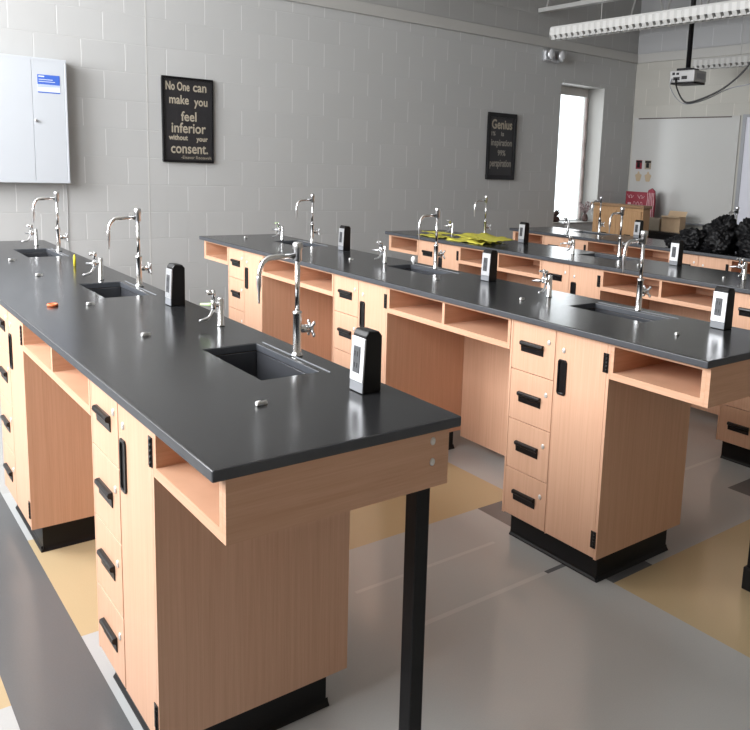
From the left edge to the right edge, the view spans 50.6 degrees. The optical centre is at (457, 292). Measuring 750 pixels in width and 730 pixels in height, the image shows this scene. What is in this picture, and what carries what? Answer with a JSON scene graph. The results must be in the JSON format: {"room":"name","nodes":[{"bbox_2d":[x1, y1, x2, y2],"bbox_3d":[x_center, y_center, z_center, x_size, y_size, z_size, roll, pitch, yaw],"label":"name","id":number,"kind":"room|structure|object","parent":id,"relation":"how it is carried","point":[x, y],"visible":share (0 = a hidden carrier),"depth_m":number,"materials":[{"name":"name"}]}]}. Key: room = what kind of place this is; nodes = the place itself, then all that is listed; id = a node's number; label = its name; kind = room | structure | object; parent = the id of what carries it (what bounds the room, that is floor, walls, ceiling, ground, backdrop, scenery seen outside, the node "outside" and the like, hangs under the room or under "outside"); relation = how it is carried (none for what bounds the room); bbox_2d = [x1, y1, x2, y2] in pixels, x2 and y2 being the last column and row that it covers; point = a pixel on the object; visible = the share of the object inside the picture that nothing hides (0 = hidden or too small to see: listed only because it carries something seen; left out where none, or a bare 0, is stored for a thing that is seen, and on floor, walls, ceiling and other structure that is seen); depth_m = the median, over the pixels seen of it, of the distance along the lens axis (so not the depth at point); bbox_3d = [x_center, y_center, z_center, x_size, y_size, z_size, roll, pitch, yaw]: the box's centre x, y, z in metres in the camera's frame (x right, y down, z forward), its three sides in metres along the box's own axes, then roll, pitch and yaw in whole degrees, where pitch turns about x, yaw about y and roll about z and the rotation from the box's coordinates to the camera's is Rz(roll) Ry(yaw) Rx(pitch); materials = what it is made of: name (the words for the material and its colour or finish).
{"room":"science classroom","nodes":[
{"label":"science classroom","id":0,"kind":"room"},
{"bbox_2d":[0,0,641,317],"bbox_3d":[-1.544,-1.710,6.635,9.457,4.050,0.303,-5,12,-39],"label":"wall","id":1,"kind":"structure","parent":0,"point":[383,121],"depth_m":6.66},
{"bbox_2d":[0,53,70,183],"bbox_3d":[-3.006,-1.153,5.239,0.740,0.837,0.130,-5,12,-39],"label":"upper cabinet","id":2,"kind":"object","parent":1,"relation":"attached to","point":[34,133],"visible":1,"depth_m":5.30,"materials":[{"name":"white metal"}]},
{"bbox_2d":[145,0,151,284],"bbox_3d":[-2.328,-1.006,5.918,0.006,2.625,0.002,-5,12,-39],"label":"trim","id":3,"kind":"structure","parent":1,"relation":"attached to","point":[145,0],"depth_m":5.90,"materials":[{"name":"grey metal"}]},
{"bbox_2d":[161,75,213,162],"bbox_3d":[-2.075,-1.321,6.051,0.398,0.640,0.024,-5,12,-39],"label":"poster","id":4,"kind":"object","parent":1,"relation":"attached to","point":[187,104],"visible":1,"depth_m":6.04,"materials":[{"name":"black paper"}]},
{"bbox_2d":[286,0,637,62],"bbox_3d":[-1.418,-2.425,6.384,9.141,0.100,0.024,-5,12,-39],"label":"trim","id":5,"kind":"structure","parent":1,"relation":"attached to","point":[359,7],"depth_m":7.58,"materials":[{"name":"grey paint"}]},
{"bbox_2d":[485,112,516,179],"bbox_3d":[0.449,-1.503,8.122,0.394,0.675,0.024,-5,12,-39],"label":"poster","id":6,"kind":"object","parent":1,"relation":"attached to","point":[501,127],"visible":1,"depth_m":8.12,"materials":[{"name":"black paper"}]},
{"bbox_2d":[542,48,565,62],"bbox_3d":[1.012,-2.501,8.320,0.258,0.127,0.142,-5,12,-39],"label":"emergency light","id":7,"kind":"object","parent":1,"relation":"attached to","point":[549,55],"visible":1,"depth_m":8.30,"materials":[{"name":"grey metal"}]},
{"bbox_2d":[553,86,592,223],"bbox_3d":[1.290,-1.572,9.005,0.721,1.539,0.303,-5,12,-39],"label":"window","id":8,"kind":"structure","parent":1,"relation":"in","point":[571,91],"depth_m":9.17,"materials":[{"name":"grey"}]},
{"bbox_2d":[553,209,559,221],"bbox_3d":[1.103,-0.873,8.940,0.113,0.144,0.127,-5,12,-39],"label":"ornament","id":9,"kind":"object","parent":8,"relation":"on","point":[556,213],"visible":0.79,"depth_m":8.90,"materials":[{"name":"grey"}]},
{"bbox_2d":[578,98,588,217],"bbox_3d":[1.476,-1.569,9.269,0.037,1.392,0.024,-5,12,-39],"label":"window blind","id":10,"kind":"object","parent":8,"relation":"attached to","point":[586,99],"visible":0.99,"depth_m":9.26,"materials":[{"name":"grey"}]},
{"bbox_2d":[579,201,590,220],"bbox_3d":[1.488,-0.950,9.227,0.141,0.235,0.160,3,9,6],"label":"dried flowers","id":11,"kind":"object","parent":8,"relation":"on","point":[585,209],"visible":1,"depth_m":9.21,"materials":[{"name":"grey plant"}]},
{"bbox_2d":[553,82,604,220],"bbox_3d":[1.297,-1.576,8.995,0.721,1.527,0.245,-5,12,-39],"label":"trim","id":12,"kind":"structure","parent":1,"relation":"attached to","point":[595,106],"depth_m":9.19,"materials":[{"name":"grey paint"}]},
{"bbox_2d":[0,398,749,729],"bbox_3d":[1.284,0.972,3.471,9.457,0.001,9.489,-5,12,-39],"label":"floor","id":13,"kind":"structure","parent":0,"point":[516,638],"depth_m":2.52,"materials":[{"name":"grey tile"}]},
{"bbox_2d":[0,288,126,552],"bbox_3d":[-1.486,0.464,3.115,0.516,0.890,0.489,-5,12,-39],"label":"base cabinet","id":14,"kind":"object","parent":13,"relation":"on","point":[47,434],"visible":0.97,"depth_m":2.87,"materials":[{"name":"brown wood"}]},
{"bbox_2d":[90,351,349,729],"bbox_3d":[-0.642,0.663,2.104,0.516,0.890,0.489,-5,12,-39],"label":"base cabinet","id":15,"kind":"object","parent":13,"relation":"on","point":[197,631],"visible":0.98,"depth_m":1.92,"materials":[{"name":"brown wood"}]},
{"bbox_2d":[0,240,460,482],"bbox_3d":[-1.461,0.010,3.057,0.570,0.026,3.946,-5,12,-39],"label":"countertop","id":16,"kind":"structure","parent":15,"relation":"on","point":[172,380],"depth_m":1.94,"materials":[{"name":"black stone"}]},
{"bbox_2d":[22,224,38,245],"bbox_3d":[-2.424,-0.324,4.443,0.088,0.117,0.083,-5,12,-39],"label":"turret","id":17,"kind":"object","parent":16,"relation":"on","point":[31,232],"visible":1,"depth_m":4.43,"materials":[{"name":"silver metal"}]},
{"bbox_2d":[22,253,53,256],"bbox_3d":[-2.218,-0.088,4.167,0.174,0.196,0.381,-5,12,-39],"label":"sink","id":18,"kind":"object","parent":16,"relation":"in","point":[25,254],"visible":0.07,"depth_m":4.31,"materials":[{"name":"grey"}]},
{"bbox_2d":[32,191,68,251],"bbox_3d":[-2.171,-0.376,4.188,0.169,0.321,0.041,-5,12,-39],"label":"gooseneck faucet","id":19,"kind":"object","parent":16,"relation":"on","point":[55,198],"visible":1,"depth_m":4.21,"materials":[{"name":"silver metal"}]},
{"bbox_2d":[22,323,90,415],"bbox_3d":[-1.061,0.530,2.607,0.493,0.822,0.838,-5,12,-39],"label":"shelf","id":20,"kind":"object","parent":16,"relation":"attached to","point":[71,380],"visible":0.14,"depth_m":2.40,"materials":[{"name":"brown wood"}]},
{"bbox_2d":[83,252,103,279],"bbox_3d":[-1.566,-0.113,3.357,0.088,0.117,0.083,-5,12,-39],"label":"turret","id":21,"kind":"object","parent":16,"relation":"on","point":[94,262],"visible":1,"depth_m":3.34,"materials":[{"name":"silver metal"}]},
{"bbox_2d":[89,287,138,297],"bbox_3d":[-1.383,0.108,3.167,0.174,0.196,0.381,-5,12,-39],"label":"sink","id":22,"kind":"object","parent":16,"relation":"in","point":[114,291],"visible":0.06,"depth_m":3.31,"materials":[{"name":"grey"}]},
{"bbox_2d":[107,208,151,286],"bbox_3d":[-1.330,-0.179,3.183,0.169,0.321,0.041,-5,12,-39],"label":"gooseneck faucet","id":23,"kind":"object","parent":16,"relation":"on","point":[137,211],"visible":1,"depth_m":3.20,"materials":[{"name":"silver metal"}]},
{"bbox_2d":[165,263,184,305],"bbox_3d":[-1.030,-0.029,2.863,0.055,0.152,0.059,-5,12,-39],"label":"pedestal","id":24,"kind":"object","parent":16,"relation":"on","point":[175,272],"visible":1,"depth_m":2.84,"materials":[{"name":"grey plastic"}]},
{"bbox_2d":[166,274,169,292],"bbox_3d":[-1.049,-0.031,2.850,0.009,0.064,0.028,-5,12,-39],"label":"receptacle","id":25,"kind":"object","parent":24,"relation":"attached to","point":[167,275],"depth_m":2.85,"materials":[{"name":"grey plastic"}]},
{"bbox_2d":[199,289,224,326],"bbox_3d":[-0.808,0.050,2.542,0.088,0.117,0.083,-5,12,-39],"label":"turret","id":26,"kind":"object","parent":16,"relation":"on","point":[219,304],"visible":1,"depth_m":2.53,"materials":[{"name":"silver metal"}]},
{"bbox_2d":[216,351,305,379],"bbox_3d":[-0.548,0.305,2.165,0.174,0.196,0.386,-5,12,-39],"label":"sink","id":27,"kind":"object","parent":16,"relation":"in","point":[257,364],"visible":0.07,"depth_m":2.31,"materials":[{"name":"grey"}]},
{"bbox_2d":[256,242,315,356],"bbox_3d":[-0.472,0.023,2.158,0.169,0.321,0.041,-5,12,-39],"label":"gooseneck faucet","id":28,"kind":"object","parent":16,"relation":"on","point":[298,328],"visible":1,"depth_m":2.17,"materials":[{"name":"silver metal"}]},
{"bbox_2d":[349,327,381,393],"bbox_3d":[-0.222,0.163,1.889,0.055,0.152,0.059,-5,12,-39],"label":"pedestal","id":29,"kind":"object","parent":16,"relation":"on","point":[366,350],"visible":1,"depth_m":1.87,"materials":[{"name":"black plastic"}]},
{"bbox_2d":[352,345,360,373],"bbox_3d":[-0.240,0.160,1.876,0.009,0.064,0.028,-5,12,-39],"label":"receptacle","id":30,"kind":"object","parent":29,"relation":"attached to","point":[356,349],"depth_m":1.87,"materials":[{"name":"grey plastic"}]},
{"bbox_2d":[228,247,331,360],"bbox_3d":[-1.145,0.161,5.075,0.516,0.890,0.489,-5,12,-39],"label":"base cabinet","id":31,"kind":"object","parent":13,"relation":"on","point":[273,316],"visible":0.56,"depth_m":4.88,"materials":[{"name":"brown wood"}]},
{"bbox_2d":[153,429,448,729],"bbox_3d":[-0.354,0.728,1.778,0.511,0.890,0.387,-5,12,-39],"label":"shelf","id":32,"kind":"object","parent":13,"relation":"on","point":[236,510],"visible":0.67,"depth_m":1.62,"materials":[{"name":"brown wood"}]},
{"bbox_2d":[333,269,463,449],"bbox_3d":[-0.310,0.357,4.075,0.516,0.890,0.489,-5,12,-39],"label":"base cabinet","id":33,"kind":"object","parent":13,"relation":"on","point":[422,361],"visible":0.48,"depth_m":3.89,"materials":[{"name":"brown wood"}]},
{"bbox_2d":[389,235,418,254],"bbox_3d":[-0.246,-0.013,6.376,0.511,0.890,0.390,-5,12,-39],"label":"shelf","id":34,"kind":"object","parent":13,"relation":"on","point":[396,243],"visible":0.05,"depth_m":6.29,"materials":[{"name":"brown wood"}]},
{"bbox_2d":[418,240,506,280],"bbox_3d":[0.026,0.054,6.032,0.516,0.890,0.489,-5,12,-39],"label":"base cabinet","id":35,"kind":"object","parent":13,"relation":"on","point":[425,248],"visible":0.25,"depth_m":5.78,"materials":[{"name":"brown wood"}]},
{"bbox_2d":[513,231,543,243],"bbox_3d":[0.805,-0.109,7.234,0.511,0.890,0.390,-5,12,-39],"label":"shelf","id":36,"kind":"object","parent":13,"relation":"on","point":[533,238],"visible":0.07,"depth_m":7.21,"materials":[{"name":"brown wood"}]},
{"bbox_2d":[544,235,586,249],"bbox_3d":[1.077,-0.042,6.890,0.516,0.890,0.489,-5,12,-39],"label":"base cabinet","id":37,"kind":"object","parent":13,"relation":"on","point":[548,240],"visible":0.19,"depth_m":6.69,"materials":[{"name":"brown wood"}]},
{"bbox_2d":[541,260,648,308],"bbox_3d":[0.861,0.250,5.031,0.516,0.890,0.489,-5,12,-39],"label":"base cabinet","id":38,"kind":"object","parent":13,"relation":"on","point":[567,278],"visible":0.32,"depth_m":4.79,"materials":[{"name":"brown wood"}]},
{"bbox_2d":[502,308,690,582],"bbox_3d":[0.533,0.556,3.064,0.516,0.890,0.489,-5,12,-39],"label":"base cabinet","id":39,"kind":"object","parent":13,"relation":"on","point":[593,481],"visible":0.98,"depth_m":2.89,"materials":[{"name":"brown wood"}]},
{"bbox_2d":[199,234,749,368],"bbox_3d":[-0.285,-0.117,4.014,0.570,0.068,3.946,-5,12,-39],"label":"countertop","id":40,"kind":"structure","parent":39,"relation":"on","point":[698,344],"depth_m":3.22,"materials":[{"name":"black stone"}]},
{"bbox_2d":[204,241,227,264],"bbox_3d":[-1.417,0.094,5.419,0.511,0.890,0.390,-5,12,-39],"label":"shelf","id":41,"kind":"object","parent":40,"relation":"attached to","point":[212,251],"visible":0.06,"depth_m":5.33,"materials":[{"name":"brown wood"}]},
{"bbox_2d":[272,222,283,239],"bbox_3d":[-1.222,-0.410,5.278,0.088,0.117,0.083,-5,12,-39],"label":"turret","id":42,"kind":"object","parent":40,"relation":"on","point":[281,230],"visible":1,"depth_m":5.27,"materials":[{"name":"silver metal"}]},
{"bbox_2d":[262,255,333,361],"bbox_3d":[-0.725,0.225,4.572,0.493,0.822,0.824,-5,12,-39],"label":"shelf","id":43,"kind":"object","parent":40,"relation":"attached to","point":[313,279],"visible":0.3,"depth_m":4.45,"materials":[{"name":"brown wood"}]},
{"bbox_2d":[295,194,319,242],"bbox_3d":[-0.978,-0.477,5.115,0.169,0.321,0.041,-5,12,-39],"label":"gooseneck faucet","id":44,"kind":"object","parent":40,"relation":"on","point":[312,231],"visible":1,"depth_m":5.13,"materials":[{"name":"silver metal"}]},
{"bbox_2d":[338,225,350,250],"bbox_3d":[-0.697,-0.334,4.832,0.055,0.152,0.059,-5,12,-39],"label":"pedestal","id":45,"kind":"object","parent":40,"relation":"on","point":[344,231],"visible":1,"depth_m":4.81,"materials":[{"name":"grey plastic"}]},
{"bbox_2d":[372,241,386,262],"bbox_3d":[-0.441,-0.221,4.308,0.088,0.117,0.083,-5,12,-39],"label":"turret","id":46,"kind":"object","parent":40,"relation":"on","point":[382,249],"visible":1,"depth_m":4.30,"materials":[{"name":"silver metal"}]},
{"bbox_2d":[403,269,434,274],"bbox_3d":[-0.208,0.001,4.127,0.174,0.196,0.381,-5,12,-39],"label":"sink","id":47,"kind":"object","parent":40,"relation":"in","point":[412,270],"visible":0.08,"depth_m":4.24,"materials":[{"name":"grey"}]},
{"bbox_2d":[418,208,444,268],"bbox_3d":[-0.139,-0.280,4.109,0.169,0.321,0.041,-5,12,-39],"label":"gooseneck faucet","id":48,"kind":"object","parent":40,"relation":"on","point":[436,215],"visible":1,"depth_m":4.13,"materials":[{"name":"silver metal"}]},
{"bbox_2d":[387,288,511,455],"bbox_3d":[0.114,0.422,3.567,0.493,0.822,0.838,-5,12,-39],"label":"shelf","id":49,"kind":"object","parent":40,"relation":"attached to","point":[487,336],"visible":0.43,"depth_m":3.83,"materials":[{"name":"brown wood"}]},
{"bbox_2d":[481,249,497,281],"bbox_3d":[0.152,-0.130,3.792,0.055,0.152,0.059,-5,12,-39],"label":"pedestal","id":50,"kind":"object","parent":40,"relation":"on","point":[489,257],"visible":1,"depth_m":3.77,"materials":[{"name":"grey plastic"}]},
{"bbox_2d":[483,258,487,270],"bbox_3d":[0.133,-0.133,3.779,0.009,0.064,0.028,-5,12,-39],"label":"receptacle","id":51,"kind":"object","parent":50,"relation":"attached to","point":[485,260],"depth_m":3.77,"materials":[{"name":"grey"}]},
{"bbox_2d":[532,269,552,296],"bbox_3d":[0.354,-0.039,3.390,0.088,0.117,0.083,-5,12,-39],"label":"turret","id":52,"kind":"object","parent":40,"relation":"on","point":[546,279],"visible":1,"depth_m":3.38,"materials":[{"name":"silver metal"}]},
{"bbox_2d":[585,308,652,321],"bbox_3d":[0.628,0.198,3.125,0.174,0.196,0.386,-5,12,-39],"label":"sink","id":53,"kind":"object","parent":40,"relation":"in","point":[592,309],"visible":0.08,"depth_m":3.20,"materials":[{"name":"grey"}]},
{"bbox_2d":[622,230,651,310],"bbox_3d":[0.704,-0.082,3.105,0.169,0.321,0.041,-5,12,-39],"label":"gooseneck faucet","id":54,"kind":"object","parent":40,"relation":"on","point":[641,292],"visible":1,"depth_m":3.12,"materials":[{"name":"silver metal"}]},
{"bbox_2d":[710,286,734,329],"bbox_3d":[0.959,0.056,2.848,0.055,0.152,0.059,-5,12,-39],"label":"pedestal","id":55,"kind":"object","parent":40,"relation":"on","point":[723,297],"visible":1,"depth_m":2.83,"materials":[{"name":"grey plastic"}]},
{"bbox_2d":[714,298,722,315],"bbox_3d":[0.940,0.053,2.835,0.009,0.064,0.028,-5,12,-39],"label":"receptacle","id":56,"kind":"object","parent":55,"relation":"attached to","point":[718,302],"depth_m":2.83,"materials":[{"name":"grey plastic"}]},
{"bbox_2d":[591,202,651,237],"bbox_3d":[1.706,-0.382,8.418,0.147,1.122,0.704,-5,12,-39],"label":"base cabinet","id":57,"kind":"object","parent":13,"relation":"on","point":[632,212],"visible":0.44,"depth_m":8.28,"materials":[{"name":"wood"}]},
{"bbox_2d":[648,230,679,239],"bbox_3d":[2.755,-0.181,8.352,0.514,0.832,2.945,-5,12,-39],"label":"countertop","id":58,"kind":"structure","parent":13,"relation":"on","point":[654,234],"depth_m":8.59,"materials":[{"name":"black stone"}]},
{"bbox_2d":[625,191,647,204],"bbox_3d":[2.113,-0.977,9.239,0.100,0.403,0.303,-5,12,-39],"label":"sign","id":59,"kind":"object","parent":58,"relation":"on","point":[635,198],"visible":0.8,"depth_m":9.19,"materials":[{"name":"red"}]},
{"bbox_2d":[646,188,655,216],"bbox_3d":[2.207,-0.965,9.031,0.027,0.453,0.127,-5,12,-39],"label":"ornament","id":60,"kind":"object","parent":58,"relation":"on","point":[651,195],"visible":0.47,"depth_m":9.00,"materials":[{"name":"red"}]},
{"bbox_2d":[649,217,661,230],"bbox_3d":[2.207,-0.767,8.814,0.142,0.133,0.229,-5,12,-39],"label":"cardboard box","id":61,"kind":"object","parent":58,"relation":"on","point":[654,223],"visible":0.46,"depth_m":8.73,"materials":[{"name":"beige cardboard"}]},
{"bbox_2d":[660,211,687,232],"bbox_3d":[2.355,-0.772,8.598,0.171,0.223,0.237,-5,12,-39],"label":"cardboard box","id":62,"kind":"object","parent":58,"relation":"on","point":[675,221],"visible":0.93,"depth_m":8.57,"materials":[{"name":"beige cardboard"}]},
{"bbox_2d":[609,345,749,591],"bbox_3d":[0.821,0.620,2.738,0.511,0.890,0.387,-5,12,-39],"label":"shelf","id":63,"kind":"object","parent":13,"relation":"on","point":[707,388],"visible":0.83,"depth_m":2.55,"materials":[{"name":"brown wood"}]},
{"bbox_2d":[682,253,729,270],"bbox_3d":[1.912,0.154,5.890,0.516,0.890,0.489,-5,12,-39],"label":"base cabinet","id":64,"kind":"object","parent":13,"relation":"on","point":[688,259],"visible":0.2,"depth_m":5.63,"materials":[{"name":"brown wood"}]},
{"bbox_2d":[509,227,749,261],"bbox_3d":[1.937,-0.300,5.832,0.570,0.026,3.946,-5,12,-39],"label":"countertop","id":65,"kind":"structure","parent":64,"relation":"on","point":[657,244],"depth_m":6.48,"materials":[{"name":"black stone"}]},
{"bbox_2d":[591,197,604,232],"bbox_3d":[1.234,-0.682,6.943,0.169,0.321,0.041,-5,12,-39],"label":"gooseneck faucet","id":66,"kind":"object","parent":65,"relation":"on","point":[600,224],"visible":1,"depth_m":6.96,"materials":[{"name":"silver metal"}]},
{"bbox_2d":[586,241,669,261],"bbox_3d":[1.497,0.022,6.387,0.493,0.822,0.824,-5,12,-39],"label":"shelf","id":67,"kind":"object","parent":65,"relation":"attached to","point":[650,254],"visible":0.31,"depth_m":6.34,"materials":[{"name":"brown wood"}]},
{"bbox_2d":[633,220,643,237],"bbox_3d":[1.518,-0.531,6.610,0.055,0.152,0.059,-5,12,-39],"label":"pedestal","id":68,"kind":"object","parent":65,"relation":"on","point":[638,226],"visible":0.96,"depth_m":6.59,"materials":[{"name":"grey plastic"}]},
{"bbox_2d":[664,235,681,246],"bbox_3d":[1.671,-0.380,5.874,0.243,0.100,0.186,10,12,39],"label":"bag","id":69,"kind":"object","parent":65,"relation":"on","point":[668,241],"visible":0.27,"depth_m":5.87,"materials":[{"name":"plastic"}]},
{"bbox_2d":[680,228,707,250],"bbox_3d":[1.744,-0.392,5.762,0.261,0.165,0.218,8,11,32],"label":"bag","id":70,"kind":"object","parent":65,"relation":"on","point":[693,239],"visible":0.74,"depth_m":5.70,"materials":[{"name":"plastic"}]},
{"bbox_2d":[702,225,737,253],"bbox_3d":[1.865,-0.379,5.603,0.233,0.200,0.239,-5,12,-39],"label":"bag","id":71,"kind":"object","parent":65,"relation":"on","point":[718,240],"visible":1,"depth_m":5.54,"materials":[{"name":"plastic"}]},
{"bbox_2d":[702,214,738,252],"bbox_3d":[1.942,-0.440,5.766,0.286,0.275,0.287,-5,12,-39],"label":"bag","id":72,"kind":"object","parent":65,"relation":"on","point":[723,220],"visible":0.27,"depth_m":5.73,"materials":[{"name":"plastic"}]},
{"bbox_2d":[729,259,749,273],"bbox_3d":[2.337,0.220,5.381,0.493,0.822,0.838,-5,12,-39],"label":"shelf","id":73,"kind":"object","parent":65,"relation":"attached to","point":[732,262],"visible":0.31,"depth_m":5.51,"materials":[{"name":"brown wood"}]},
{"bbox_2d":[734,217,749,253],"bbox_3d":[2.094,-0.401,5.592,0.297,0.265,0.264,-5,12,-39],"label":"bag","id":74,"kind":"object","parent":65,"relation":"on","point":[743,231],"visible":0.46,"depth_m":5.54,"materials":[{"name":"plastic"}]},
{"bbox_2d":[735,237,749,257],"bbox_3d":[2.061,-0.314,5.412,0.253,0.150,0.301,1,9,-6],"label":"bag","id":75,"kind":"object","parent":65,"relation":"on","point":[744,244],"visible":1,"depth_m":5.40,"materials":[{"name":"plastic"}]},
{"bbox_2d":[716,292,749,467],"bbox_3d":[1.705,0.449,4.020,0.516,0.890,0.489,-5,12,-39],"label":"base cabinet","id":76,"kind":"object","parent":13,"relation":"on","point":[733,425],"visible":0.56,"depth_m":4.00,"materials":[{"name":"brown wood"}]},
{"bbox_2d":[385,230,749,293],"bbox_3d":[0.886,-0.204,4.973,0.570,0.026,3.946,-5,12,-39],"label":"countertop","id":77,"kind":"structure","parent":76,"relation":"on","point":[687,274],"depth_m":4.79,"materials":[{"name":"black stone"}]},
{"bbox_2d":[418,233,452,237],"bbox_3d":[-0.169,-0.431,5.997,0.148,0.012,0.298,-4,11,-33],"label":"paper sheet","id":78,"kind":"object","parent":77,"relation":"on","point":[429,234],"visible":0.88,"depth_m":5.98,"materials":[{"name":"yellow paper"}]},
{"bbox_2d":[443,220,453,234],"bbox_3d":[-0.084,-0.514,6.207,0.088,0.117,0.083,-5,12,-39],"label":"turret","id":79,"kind":"object","parent":77,"relation":"on","point":[450,225],"visible":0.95,"depth_m":6.20,"materials":[{"name":"silver metal"}]},
{"bbox_2d":[446,237,504,244],"bbox_3d":[0.127,-0.379,5.710,0.236,0.024,0.387,-6,12,-42],"label":"paper sheet","id":80,"kind":"object","parent":77,"relation":"on","point":[475,241],"visible":0.88,"depth_m":5.68,"materials":[{"name":"yellow paper"}]},
{"bbox_2d":[466,236,512,241],"bbox_3d":[0.234,-0.383,5.632,0.272,0.014,0.244,10,12,38],"label":"paper sheet","id":81,"kind":"object","parent":80,"relation":"on","point":[492,239],"visible":1,"depth_m":5.61,"materials":[{"name":"yellow paper"}]},
{"bbox_2d":[452,232,510,238],"bbox_3d":[0.171,-0.424,5.884,0.268,0.023,0.380,-5,12,-39],"label":"paper sheet","id":82,"kind":"object","parent":77,"relation":"on","point":[474,235],"visible":0.78,"depth_m":5.92,"materials":[{"name":"yellow paper"}]},
{"bbox_2d":[474,195,490,232],"bbox_3d":[0.188,-0.587,6.089,0.169,0.321,0.041,-5,12,-39],"label":"gooseneck faucet","id":83,"kind":"object","parent":77,"relation":"on","point":[485,226],"visible":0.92,"depth_m":6.10,"materials":[{"name":"silver metal"}]},
{"bbox_2d":[459,246,541,287],"bbox_3d":[0.446,0.118,5.529,0.493,0.822,0.824,-5,12,-39],"label":"shelf","id":84,"kind":"object","parent":77,"relation":"attached to","point":[522,270],"visible":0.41,"depth_m":5.47,"materials":[{"name":"brown wood"}]},
{"bbox_2d":[518,222,528,242],"bbox_3d":[0.485,-0.440,5.787,0.055,0.152,0.059,-5,12,-39],"label":"pedestal","id":85,"kind":"object","parent":77,"relation":"on","point":[523,236],"visible":1,"depth_m":5.77,"materials":[{"name":"grey plastic"}]},
{"bbox_2d":[561,236,574,253],"bbox_3d":[0.715,-0.311,5.158,0.088,0.117,0.083,-5,12,-39],"label":"turret","id":86,"kind":"object","parent":77,"relation":"on","point":[572,242],"visible":1,"depth_m":5.15,"materials":[{"name":"silver metal"}]},
{"bbox_2d":[609,207,625,256],"bbox_3d":[1.024,-0.383,5.043,0.169,0.321,0.041,-5,12,-39],"label":"gooseneck faucet","id":87,"kind":"object","parent":77,"relation":"on","point":[621,244],"visible":0.93,"depth_m":5.06,"materials":[{"name":"silver metal"}]},
{"bbox_2d":[600,270,718,414],"bbox_3d":[1.285,0.316,4.523,0.493,0.822,0.838,-5,12,-39],"label":"shelf","id":88,"kind":"object","parent":77,"relation":"attached to","point":[670,297],"visible":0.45,"depth_m":4.55,"materials":[{"name":"brown wood"}]},
{"bbox_2d":[669,240,683,265],"bbox_3d":[1.323,-0.239,4.759,0.055,0.152,0.059,-5,12,-39],"label":"pedestal","id":89,"kind":"object","parent":77,"relation":"on","point":[677,246],"visible":1,"depth_m":4.74,"materials":[{"name":"grey plastic"}]},
{"bbox_2d":[729,258,747,279],"bbox_3d":[1.498,-0.127,4.220,0.088,0.117,0.083,-5,12,-39],"label":"turret","id":90,"kind":"object","parent":77,"relation":"on","point":[743,266],"visible":1,"depth_m":4.21,"materials":[{"name":"silver metal"}]},
{"bbox_2d":[628,0,749,229],"bbox_3d":[5.059,-1.331,5.970,0.147,4.050,9.187,-5,12,-39],"label":"wall","id":91,"kind":"structure","parent":0,"point":[654,97],"depth_m":8.77,"materials":[{"name":"grey paint"}]},
{"bbox_2d":[629,115,740,225],"bbox_3d":[2.511,-1.380,8.926,0.051,1.195,1.391,-5,12,-39],"label":"whiteboard","id":92,"kind":"object","parent":91,"relation":"attached to","point":[692,171],"visible":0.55,"depth_m":8.84,"materials":[{"name":"grey plastic"}]},
{"bbox_2d":[685,222,704,225],"bbox_3d":[2.483,-0.800,9.016,0.038,0.020,1.358,-5,12,-39],"label":"marker tray","id":93,"kind":"object","parent":92,"relation":"on","point":[687,223],"depth_m":8.80,"materials":[{"name":"silver metal"}]},
{"bbox_2d":[637,44,749,63],"bbox_3d":[4.972,-2.077,5.859,0.022,0.100,9.023,-5,12,-39],"label":"trim","id":94,"kind":"structure","parent":91,"relation":"attached to","point":[732,49],"depth_m":8.64,"materials":[{"name":"grey paint"}]},
{"bbox_2d":[734,114,749,224],"bbox_3d":[3.463,-1.159,7.803,0.029,1.215,1.505,-5,12,-39],"label":"board","id":95,"kind":"object","parent":91,"relation":"attached to","point":[742,196],"visible":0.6,"depth_m":8.31,"materials":[{"name":"grey"}]},
{"bbox_3d":[1.452,-3.097,2.812,9.457,0.150,9.489,-5,12,-39],"label":"ceiling","id":96,"kind":"structure","parent":0,"visible":0},
{"bbox_2d":[538,0,618,12],"bbox_3d":[3.726,-2.721,4.670,0.066,0.999,8.990,-5,12,-39],"label":"joist","id":97,"kind":"object","parent":96,"relation":"attached to","point":[582,3],"visible":1,"depth_m":7.82,"materials":[{"name":"grey paint"}]},
{"bbox_2d":[549,0,749,40],"bbox_3d":[2.090,-2.530,4.803,0.114,1.552,4.019,-5,12,-39],"label":"strip light","id":98,"kind":"object","parent":96,"relation":"hanging from","point":[730,9],"visible":1,"depth_m":5.63,"materials":[{"name":"grey"}]},
{"bbox_2d":[630,0,708,14],"bbox_3d":[4.746,-2.814,5.504,0.066,0.999,8.990,-5,12,-39],"label":"joist","id":99,"kind":"object","parent":96,"relation":"attached to","point":[661,5],"visible":0.02,"depth_m":8.56,"materials":[{"name":"grey paint"}]},
{"bbox_2d":[670,0,705,85],"bbox_3d":[1.807,-2.536,5.890,0.181,1.912,0.222,-5,12,-39],"label":"projector","id":100,"kind":"object","parent":96,"relation":"hanging from","point":[688,76],"visible":0.99,"depth_m":5.97,"materials":[{"name":"grey"}]},
{"bbox_2d":[670,79,749,104],"bbox_3d":[2.174,-2.376,5.485,1.331,2.070,0.096,11,12,41],"label":"cable","id":101,"kind":"object","parent":96,"relation":"hanging from","point":[671,79],"visible":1,"depth_m":5.89,"materials":[{"name":"grey plastic"}]},
{"bbox_2d":[675,62,749,103],"bbox_3d":[2.078,-2.390,5.534,1.047,2.064,0.076,11,12,42],"label":"cable","id":102,"kind":"object","parent":96,"relation":"hanging from","point":[747,66],"visible":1,"depth_m":5.85,"materials":[{"name":"black plastic"}]},
{"bbox_2d":[692,17,749,69],"bbox_3d":[3.678,-2.705,6.283,0.114,1.552,3.978,-5,12,-39],"label":"strip light","id":103,"kind":"object","parent":96,"relation":"hanging from","point":[740,60],"visible":0.93,"depth_m":7.63,"materials":[{"name":"grey"}]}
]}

